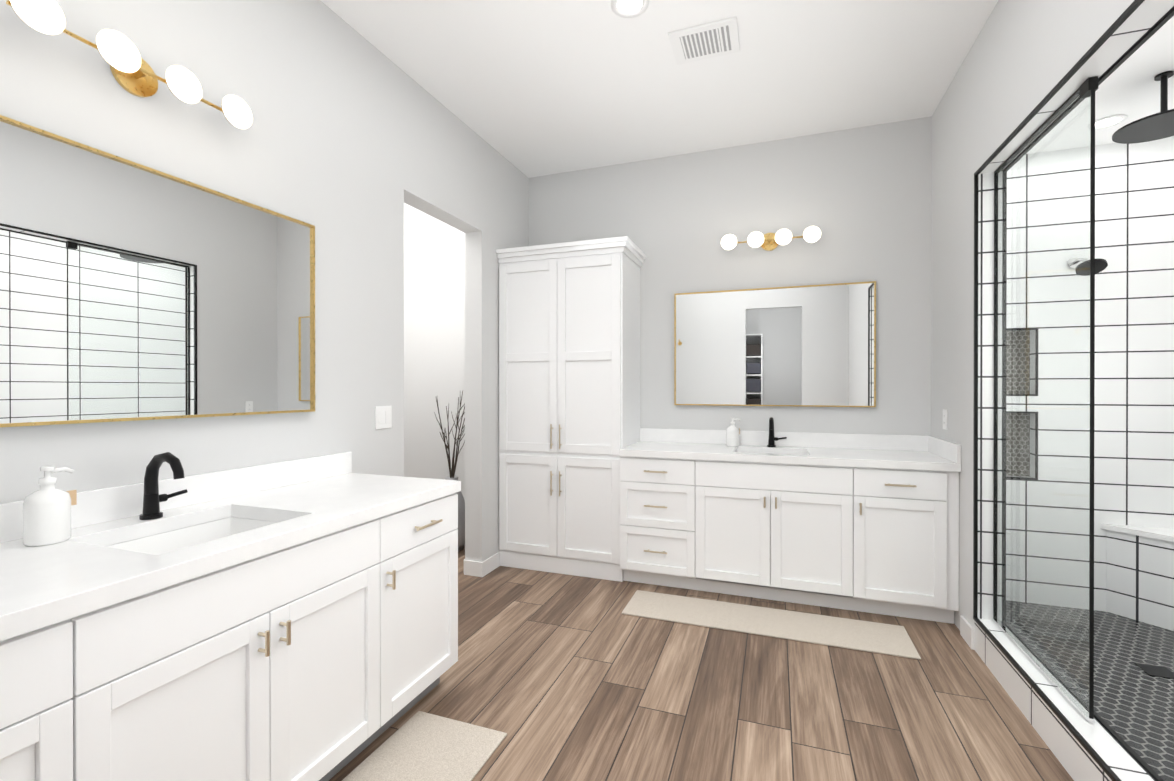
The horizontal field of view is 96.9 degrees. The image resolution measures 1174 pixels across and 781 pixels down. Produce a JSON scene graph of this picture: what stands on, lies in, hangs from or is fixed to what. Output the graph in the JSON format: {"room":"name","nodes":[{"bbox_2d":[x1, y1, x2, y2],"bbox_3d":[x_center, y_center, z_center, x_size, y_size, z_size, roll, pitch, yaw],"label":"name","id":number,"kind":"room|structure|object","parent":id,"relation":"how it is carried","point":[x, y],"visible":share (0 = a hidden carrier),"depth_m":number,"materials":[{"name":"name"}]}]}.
{"room":"bathroom","nodes":[
{"label":"bathroom","id":0,"kind":"room"},
{"bbox_2d":[0,0,528,561],"bbox_3d":[-1.220,-0.219,2.423,0.135,3.027,4.252,0,0,20],"label":"wall","id":1,"kind":"structure","parent":0,"point":[348,142],"depth_m":2.26,"materials":[{"name":"white paint"}]},
{"bbox_2d":[6,0,252,128],"bbox_3d":[-1.373,-0.990,1.619,0.119,0.124,0.644,0,0,20],"label":"sconce","id":2,"kind":"object","parent":1,"relation":"attached to","point":[132,71],"visible":1,"depth_m":1.56,"materials":[{"name":"white glass"}]},
{"bbox_2d":[0,115,314,426],"bbox_3d":[-1.415,-0.305,1.640,0.027,0.804,1.316,0,0,20],"label":"mirror","id":3,"kind":"object","parent":1,"relation":"attached to","point":[131,290],"visible":0.95,"depth_m":1.64,"materials":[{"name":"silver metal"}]},
{"bbox_2d":[0,452,351,539],"bbox_3d":[-1.424,0.347,1.629,0.020,0.100,1.777,0,0,20],"label":"backsplash","id":4,"kind":"structure","parent":1,"relation":"attached to","point":[95,506],"depth_m":1.78,"materials":[{"name":"white stone"}]},
{"bbox_2d":[375,406,391,428],"bbox_3d":[-1.049,0.143,2.684,0.009,0.116,0.116,0,0,20],"label":"switch plate","id":5,"kind":"object","parent":1,"relation":"attached to","point":[383,416],"visible":1,"depth_m":2.68,"materials":[{"name":"white plastic"}]},
{"bbox_2d":[464,552,499,574],"bbox_3d":[-0.741,1.240,3.967,0.012,0.100,0.716,0,0,20],"label":"baseboard","id":6,"kind":"structure","parent":1,"relation":"attached to","point":[469,566],"depth_m":3.62,"materials":[{"name":"white wood"}]},
{"bbox_2d":[321,0,997,177],"bbox_3d":[-0.915,-1.780,1.281,4.689,0.100,6.750,0,0,20],"label":"ceiling","id":7,"kind":"structure","parent":0,"point":[531,88],"depth_m":2.81,"materials":[{"name":"white paint"}]},
{"bbox_2d":[611,0,648,17],"bbox_3d":[0.191,-1.728,2.331,0.170,0.006,0.170,0,0,20],"label":"recessed light","id":8,"kind":"object","parent":7,"relation":"in","point":[628,8],"visible":1,"depth_m":2.35,"materials":[{"name":"white glass"}]},
{"bbox_2d":[668,17,739,64],"bbox_3d":[0.586,-1.725,2.586,0.320,0.014,0.250,0,0,20],"label":"ceiling vent","id":9,"kind":"object","parent":7,"relation":"in","point":[706,41],"visible":1,"depth_m":2.57,"materials":[{"name":"white metal"}]},
{"bbox_2d":[404,116,931,499],"bbox_3d":[0.115,-0.224,4.129,4.689,3.027,0.135,0,0,20],"label":"wall","id":10,"kind":"structure","parent":0,"point":[859,198],"depth_m":3.72,"materials":[{"name":"white paint"}]},
{"bbox_2d":[721,226,820,250],"bbox_3d":[1.255,-1.031,3.576,0.644,0.124,0.119,0,0,20],"label":"sconce","id":11,"kind":"object","parent":10,"relation":"attached to","point":[772,241],"visible":1,"depth_m":3.55,"materials":[{"name":"white glass"}]},
{"bbox_2d":[674,281,875,406],"bbox_3d":[1.267,-0.296,3.622,1.316,0.822,0.027,0,0,20],"label":"mirror","id":12,"kind":"object","parent":10,"relation":"attached to","point":[808,346],"visible":0.92,"depth_m":3.60,"materials":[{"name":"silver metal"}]},
{"bbox_2d":[640,428,926,451],"bbox_3d":[1.292,0.341,3.619,1.892,0.100,0.020,0,0,20],"label":"backsplash","id":13,"kind":"structure","parent":10,"relation":"attached to","point":[677,436],"depth_m":3.54,"materials":[{"name":"white stone"}]},
{"bbox_2d":[1006,136,1173,611],"bbox_3d":[2.912,-0.063,3.116,1.260,2.712,0.135,0,0,20],"label":"shower wall tile","id":14,"kind":"structure","parent":10,"relation":"attached to","point":[1134,367],"depth_m":3.03,"materials":[{"name":"tile"}]},
{"bbox_2d":[1067,257,1107,275],"bbox_3d":[2.822,-0.709,2.946,0.130,0.132,0.242,0,0,20],"label":"shower head","id":15,"kind":"object","parent":14,"relation":"attached to","point":[1101,265],"visible":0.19,"depth_m":2.90},
{"bbox_2d":[329,545,1073,780],"bbox_3d":[-0.204,1.348,1.032,6.200,0.100,6.750,0,0,20],"label":"floor","id":16,"kind":"structure","parent":0,"point":[558,677],"depth_m":2.17,"materials":[{"name":"brown wood"}]},
{"bbox_2d":[0,488,460,780],"bbox_3d":[-1.131,0.869,1.524,0.644,0.855,1.777,0,0,20],"label":"bathroom vanity","id":17,"kind":"object","parent":16,"relation":"on","point":[294,620],"depth_m":1.37,"materials":[{"name":"white wood"}]},
{"bbox_2d":[0,472,460,631],"bbox_3d":[-1.141,0.419,1.527,0.623,0.045,1.777,0,0,20],"label":"countertop","id":18,"kind":"structure","parent":17,"relation":"on","point":[45,582],"depth_m":1.40,"materials":[{"name":"white stone"}]},
{"bbox_2d":[23,466,76,546],"bbox_3d":[-1.400,0.298,1.359,0.088,0.196,0.103,0,0,20],"label":"soap dispenser","id":19,"kind":"object","parent":18,"relation":"on","point":[47,513],"visible":1,"depth_m":1.33,"materials":[{"name":"white ceramic"}]},
{"bbox_2d":[139,452,187,519],"bbox_3d":[-1.280,0.293,1.617,0.169,0.206,0.124,0,0,20],"label":"faucet","id":20,"kind":"object","parent":18,"relation":"on","point":[152,498],"visible":1,"depth_m":1.59,"materials":[{"name":"black metal"}]},
{"bbox_2d":[116,516,263,547],"bbox_3d":[-1.132,0.513,1.525,0.375,0.167,0.450,0,0,20],"label":"sink","id":21,"kind":"object","parent":18,"relation":"in","point":[167,537],"depth_m":1.68,"materials":[{"name":"white ceramic"}]},
{"bbox_2d":[342,711,506,780],"bbox_3d":[-0.741,1.292,1.311,0.400,0.009,1.500,0,0,20],"label":"rug","id":22,"kind":"object","parent":16,"relation":"on","point":[421,746],"visible":1,"depth_m":1.84,"materials":[{"name":"beige fabric"}]},
{"bbox_2d":[434,391,464,550],"bbox_3d":[-1.067,0.647,4.221,0.304,1.283,0.326,0,0,20],"label":"branches","id":23,"kind":"object","parent":16,"relation":"on","point":[461,522],"visible":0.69,"depth_m":4.18,"materials":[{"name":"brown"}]},
{"bbox_2d":[496,236,645,581],"bbox_3d":[-0.108,0.138,3.847,0.984,2.305,0.544,0,0,20],"label":"tall cabinet","id":24,"kind":"object","parent":16,"relation":"on","point":[569,370],"visible":0.98,"depth_m":3.62,"materials":[{"name":"white wood"}]},
{"bbox_2d":[622,590,920,659],"bbox_3d":[0.959,1.288,2.908,1.490,0.009,0.360,0,0,20],"label":"rug","id":25,"kind":"object","parent":16,"relation":"on","point":[879,638],"visible":0.96,"depth_m":2.87,"materials":[{"name":"beige fabric"}]},
{"bbox_2d":[620,456,960,623],"bbox_3d":[1.194,0.864,3.349,1.892,0.855,0.598,0,0,20],"label":"bathroom vanity","id":26,"kind":"object","parent":16,"relation":"on","point":[868,523],"depth_m":3.07,"materials":[{"name":"white wood"}]},
{"bbox_2d":[619,440,960,467],"bbox_3d":[1.197,0.414,3.357,1.892,0.045,0.578,0,0,20],"label":"countertop","id":27,"kind":"structure","parent":26,"relation":"on","point":[892,457],"depth_m":3.21,"materials":[{"name":"white stone"}]},
{"bbox_2d":[726,418,740,446],"bbox_3d":[1.013,0.292,3.598,0.099,0.196,0.088,0,0,20],"label":"soap dispenser","id":28,"kind":"object","parent":27,"relation":"on","point":[732,434],"visible":0.98,"depth_m":3.57,"materials":[{"name":"white ceramic"}]},
{"bbox_2d":[767,417,786,446],"bbox_3d":[1.270,0.288,3.479,0.124,0.206,0.169,0,0,20],"label":"faucet","id":29,"kind":"object","parent":27,"relation":"on","point":[772,439],"visible":1,"depth_m":3.52,"materials":[{"name":"black metal"}]},
{"bbox_2d":[1006,600,1173,780],"bbox_3d":[2.458,1.293,1.866,1.261,0.006,2.532,0,0,20],"label":"shower floor","id":30,"kind":"structure","parent":16,"relation":"on","point":[1133,706],"depth_m":2.43,"materials":[{"name":"tile"}]},
{"bbox_2d":[1101,524,1173,630],"bbox_3d":[3.142,1.032,2.682,0.528,0.507,0.528,0,0,20],"label":"shower bench","id":31,"kind":"object","parent":30,"relation":"on","point":[1140,573],"visible":1,"depth_m":2.88,"materials":[{"name":"tile"}]},
{"bbox_2d":[1134,663,1173,678],"bbox_3d":[2.607,1.286,2.375,0.110,0.004,0.110,0,0,20],"label":"shower drain","id":32,"kind":"object","parent":30,"relation":"on","point":[1158,671],"visible":1,"depth_m":2.38,"materials":[{"name":"black metal"}]},
{"bbox_2d":[931,0,1173,780],"bbox_3d":[1.542,-0.216,1.351,0.115,3.027,4.117,0,0,20],"label":"wall","id":33,"kind":"structure","parent":0,"point":[1022,58],"depth_m":2.54,"materials":[{"name":"grey paint"},{"name":"dark grout"}]},
{"bbox_2d":[927,436,960,463],"bbox_3d":[2.075,0.343,3.031,0.020,0.100,0.553,0,0,20],"label":"backsplash","id":34,"kind":"structure","parent":33,"relation":"attached to","point":[949,450],"depth_m":2.97,"materials":[{"name":"white stone"}]},
{"bbox_2d":[943,409,946,429],"bbox_3d":[2.081,0.174,3.025,0.008,0.116,0.072,0,0,20],"label":"electrical outlet plate","id":35,"kind":"object","parent":33,"relation":"attached to","point":[945,419],"visible":1,"depth_m":3.02,"materials":[{"name":"white plastic"}]},
{"bbox_2d":[973,0,1173,780],"bbox_3d":[2.037,0.035,2.094,0.556,2.208,2.394,0,0,20],"label":"trim","id":36,"kind":"structure","parent":33,"relation":"attached to","point":[1061,83],"depth_m":2.48,"materials":[{"name":"black metal"}]},
{"bbox_2d":[992,76,1097,722],"bbox_3d":[1.856,0.035,2.154,0.026,2.191,0.828,0,0,20],"label":"glass panel","id":37,"kind":"object","parent":36,"relation":"attached to","point":[1088,87],"visible":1,"depth_m":2.01,"materials":[{"name":"glass"},{"name":"black metal"}]},
{"bbox_2d":[1026,16,1173,153],"bbox_3d":[2.613,-1.624,1.918,1.511,0.415,3.150,0,0,20],"label":"ceiling","id":38,"kind":"structure","parent":0,"point":[1129,87],"depth_m":2.52,"materials":[{"name":"white paint"}]},
{"bbox_2d":[1088,114,1127,129],"bbox_3d":[2.755,-1.415,2.753,0.150,0.005,0.150,0,0,20],"label":"recessed light","id":39,"kind":"object","parent":38,"relation":"attached to","point":[1108,121],"visible":0.83,"depth_m":2.74,"materials":[{"name":"white"}]},
{"bbox_2d":[1112,71,1173,143],"bbox_3d":[2.595,-1.300,2.339,0.330,0.233,0.330,0,0,20],"label":"shower head","id":40,"kind":"object","parent":38,"relation":"attached to","point":[1158,126],"visible":0.98,"depth_m":2.35}
]}

